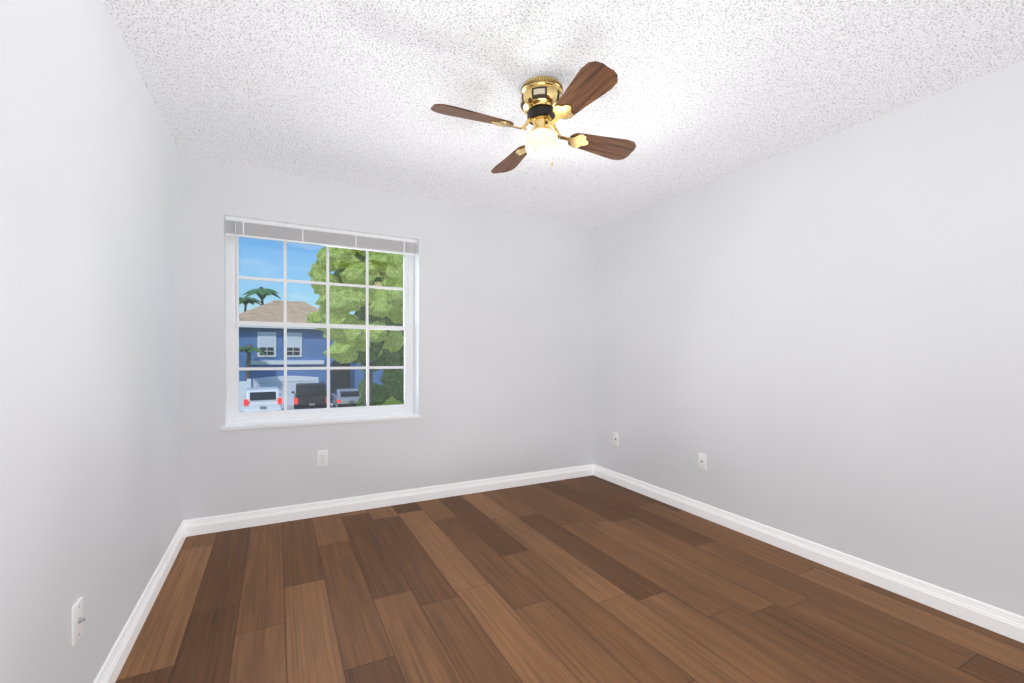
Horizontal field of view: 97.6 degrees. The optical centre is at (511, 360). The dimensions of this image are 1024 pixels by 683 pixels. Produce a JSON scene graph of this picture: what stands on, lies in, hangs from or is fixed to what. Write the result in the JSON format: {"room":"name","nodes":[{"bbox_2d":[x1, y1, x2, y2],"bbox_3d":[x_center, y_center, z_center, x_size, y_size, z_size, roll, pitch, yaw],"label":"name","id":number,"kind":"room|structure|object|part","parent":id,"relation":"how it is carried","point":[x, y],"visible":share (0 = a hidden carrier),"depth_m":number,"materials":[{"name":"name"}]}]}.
{"room":"empty bedroom","nodes":[
{"label":"empty bedroom","id":0,"kind":"room"},
{"bbox_2d":[0,0,182,682],"bbox_3d":[-1.095,-0.038,0.655,0.250,2.440,5.400,0,1,-28],"label":"wall","id":1,"kind":"structure","parent":0,"point":[91,467],"depth_m":1.40,"materials":[{"name":"paint"}]},
{"bbox_2d":[72,597,84,645],"bbox_3d":[-1.311,0.788,1.361,0.020,0.115,0.070,0,1,-28],"label":"outlet","id":2,"kind":"object","parent":1,"relation":"attached to","point":[78,619],"visible":1,"depth_m":1.35,"materials":[{"name":"white plastic"}]},
{"bbox_2d":[93,521,185,682],"bbox_3d":[-0.983,1.130,0.738,0.019,0.103,4.900,0,1,-28],"label":"baseboard","id":3,"kind":"structure","parent":1,"relation":"attached to","point":[112,666],"depth_m":1.92,"materials":[{"name":"white wood"}]},
{"bbox_2d":[181,157,595,519],"bbox_3d":[-0.712,-0.090,3.765,3.320,2.440,0.250,0,1,-28],"label":"wall","id":4,"kind":"structure","parent":0,"point":[504,334],"depth_m":3.65,"materials":[{"name":"paint"}]},
{"bbox_2d":[226,235,413,422],"bbox_3d":[-1.419,-0.272,3.454,1.320,1.415,0.076,0,1,-28],"label":"window","id":5,"kind":"structure","parent":4,"relation":"in","point":[234,415],"depth_m":3.41,"materials":[{"name":"white"}]},
{"bbox_2d":[225,216,416,407],"bbox_3d":[-1.353,-0.298,3.328,1.308,1.353,0.040,0,1,-28],"label":"window blinds","id":6,"kind":"object","parent":5,"relation":"attached to","point":[260,229],"visible":0.96,"depth_m":3.26,"materials":[{"name":"white plastic"}]},
{"bbox_2d":[221,413,420,430],"bbox_3d":[-1.371,0.450,3.368,1.360,0.025,0.178,0,1,-28],"label":"window sill","id":7,"kind":"structure","parent":4,"relation":"attached to","point":[286,423],"depth_m":3.29,"materials":[{"name":"white wood"}]},
{"bbox_2d":[317,450,327,466],"bbox_3d":[-1.387,0.714,3.281,0.070,0.115,0.009,0,1,-28],"label":"outlet","id":8,"kind":"object","parent":4,"relation":"attached to","point":[322,458],"visible":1,"depth_m":3.28,"materials":[{"name":"white plastic"}]},
{"bbox_2d":[183,464,593,536],"bbox_3d":[-0.656,1.081,3.666,3.320,0.103,0.019,0,1,-28],"label":"baseboard","id":9,"kind":"structure","parent":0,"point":[211,524],"depth_m":3.43,"materials":[{"name":"white wood"}]},
{"bbox_2d":[104,0,1023,226],"bbox_3d":[0.493,-1.363,1.462,3.820,0.200,5.400,0,1,-28],"label":"ceiling","id":10,"kind":"structure","parent":0,"point":[700,93],"depth_m":2.03,"materials":[{"name":"white paint"}]},
{"bbox_2d":[431,61,635,172],"bbox_3d":[0.139,-1.094,2.095,0.791,0.364,0.791,1,1,21],"label":"ceiling fan","id":11,"kind":"object","parent":10,"relation":"hanging from","point":[545,104],"visible":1,"depth_m":2.02,"materials":[{"name":"brown wood"}]},
{"bbox_3d":[-0.118,-1.092,1.981,0.476,0.086,0.141,0,1,-24],"label":"blade","id":12,"kind":"part","parent":11,"relation":"part of","materials":[{"name":"brown wood"}]},
{"bbox_3d":[0.026,-1.097,2.352,0.141,0.086,0.476,0,1,-24],"label":"blade","id":13,"kind":"part","parent":11,"relation":"part of","materials":[{"name":"brown wood"}]},
{"bbox_3d":[0.139,-1.015,2.096,0.155,0.106,0.155,0,1,-28],"label":"globe","id":14,"kind":"part","parent":11,"relation":"part of","materials":[{"name":"white glass"}]},
{"bbox_3d":[0.253,-1.087,1.838,0.141,0.086,0.476,0,1,-24],"label":"blade","id":15,"kind":"part","parent":11,"relation":"part of","materials":[{"name":"brown wood"}]},
{"bbox_3d":[0.396,-1.093,2.209,0.476,0.086,0.141,0,1,-24],"label":"blade","id":16,"kind":"part","parent":11,"relation":"part of","materials":[{"name":"brown wood"}]},
{"bbox_2d":[115,475,1023,682],"bbox_3d":[0.477,1.277,1.508,3.820,0.200,5.400,0,1,-28],"label":"floor","id":17,"kind":"structure","parent":0,"point":[590,579],"depth_m":2.11,"materials":[{"name":"brown wood"}]},
{"bbox_2d":[594,61,1023,616],"bbox_3d":[2.066,-0.048,2.315,0.250,2.440,5.400,0,1,-28],"label":"wall","id":18,"kind":"structure","parent":0,"point":[821,342],"depth_m":2.45,"materials":[{"name":"paint"}]},
{"bbox_2d":[613,432,618,445],"bbox_3d":[0.961,0.724,4.146,0.008,0.115,0.070,0,1,-28],"label":"outlet","id":19,"kind":"object","parent":18,"relation":"attached to","point":[615,438],"visible":1,"depth_m":4.14,"materials":[{"name":"white plastic"}]},
{"bbox_2d":[698,453,706,469],"bbox_3d":[1.398,0.741,3.302,0.020,0.115,0.070,0,1,-28],"label":"outlet","id":20,"kind":"object","parent":18,"relation":"attached to","point":[701,461],"visible":1,"depth_m":3.30,"materials":[{"name":"white plastic"}]},
{"bbox_2d":[593,464,1023,642],"bbox_3d":[1.940,1.121,2.273,0.019,0.103,4.900,0,1,-28],"label":"baseboard","id":21,"kind":"structure","parent":18,"relation":"attached to","point":[992,618],"depth_m":2.44,"materials":[{"name":"white wood"}]},
{"label":"outside","id":22,"kind":"structure","parent":0,"visible":0},
{"bbox_2d":[239,403,334,411],"bbox_3d":[-61.763,1.725,116.512,300.000,0.330,255.050,0,1,-28],"label":"ground","id":23,"kind":"structure","parent":22,"point":[290,407],"depth_m":31.99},
{"bbox_2d":[239,379,250,410],"bbox_3d":[-20.276,2.298,28.872,6.000,2.150,0.300,0,1,-28],"label":"fence","id":24,"kind":"object","parent":23,"relation":"on","point":[243,388],"depth_m":29.95,"materials":[{"name":"white"}]},
{"bbox_2d":[239,296,260,311],"bbox_3d":[-28.157,-1.942,47.563,3.734,9.881,3.741,0,1,-28],"label":"palm","id":25,"kind":"object","parent":23,"relation":"on","point":[246,299],"depth_m":47.46,"materials":[{"name":"green plant"}]},
{"bbox_2d":[239,344,265,380],"bbox_3d":[-18.140,1.083,31.023,2.496,4.531,2.396,0,1,-28],"label":"palm","id":26,"kind":"object","parent":23,"relation":"on","point":[247,349],"depth_m":30.91,"materials":[{"name":"green plant"}]},
{"bbox_2d":[241,387,281,411],"bbox_3d":[-15.482,2.502,27.738,2.240,1.779,4.857,0,1,-31],"label":"suv","id":27,"kind":"object","parent":23,"relation":"on","point":[273,402],"depth_m":25.87,"materials":[{"name":"white metal"}]},
{"bbox_2d":[243,287,281,304],"bbox_3d":[-25.037,-2.175,44.842,4.008,10.481,4.352,0,1,-28],"label":"palm","id":28,"kind":"object","parent":23,"relation":"on","point":[261,291],"depth_m":44.37,"materials":[{"name":"green plant"}]},
{"bbox_2d":[292,383,326,408],"bbox_3d":[-13.344,2.431,29.720,2.320,1.879,5.377,0,1,-26],"label":"truck","id":29,"kind":"object","parent":23,"relation":"on","point":[318,391],"depth_m":28.00,"materials":[{"name":"grey metal"}]},
{"bbox_2d":[239,300,383,404],"bbox_3d":[-15.762,-0.799,37.899,15.100,8.083,8.200,0,1,-28],"label":"house","id":30,"kind":"structure","parent":23,"relation":"on","point":[256,334],"depth_m":33.59,"materials":[{"name":"blue"}]},
{"bbox_2d":[332,388,359,407],"bbox_3d":[-11.370,2.643,31.156,2.120,1.429,4.680,0,1,-25],"label":"sedan","id":31,"kind":"object","parent":23,"relation":"on","point":[340,401],"depth_m":29.78,"materials":[{"name":"grey metal"}]},
{"bbox_2d":[306,246,403,405],"bbox_3d":[-6.426,-1.331,20.624,5.558,9.879,4.443,0,1,-28],"label":"tree","id":32,"kind":"object","parent":23,"relation":"on","point":[383,302],"depth_m":19.26,"materials":[{"name":"green plant"}]},
{"bbox_2d":[356,323,403,405],"bbox_3d":[-6.518,-1.052,26.845,5.717,9.088,5.721,0,1,-28],"label":"tree","id":33,"kind":"object","parent":23,"relation":"on","point":[395,380],"depth_m":25.72,"materials":[{"name":"green plant"}]},
{"bbox_2d":[360,396,403,405],"bbox_3d":[-6.387,2.841,23.506,3.914,1.901,2.405,0,1,-28],"label":"bush","id":34,"kind":"object","parent":23,"relation":"on","point":[393,399],"depth_m":23.48,"materials":[{"name":"green plant"}]}
]}

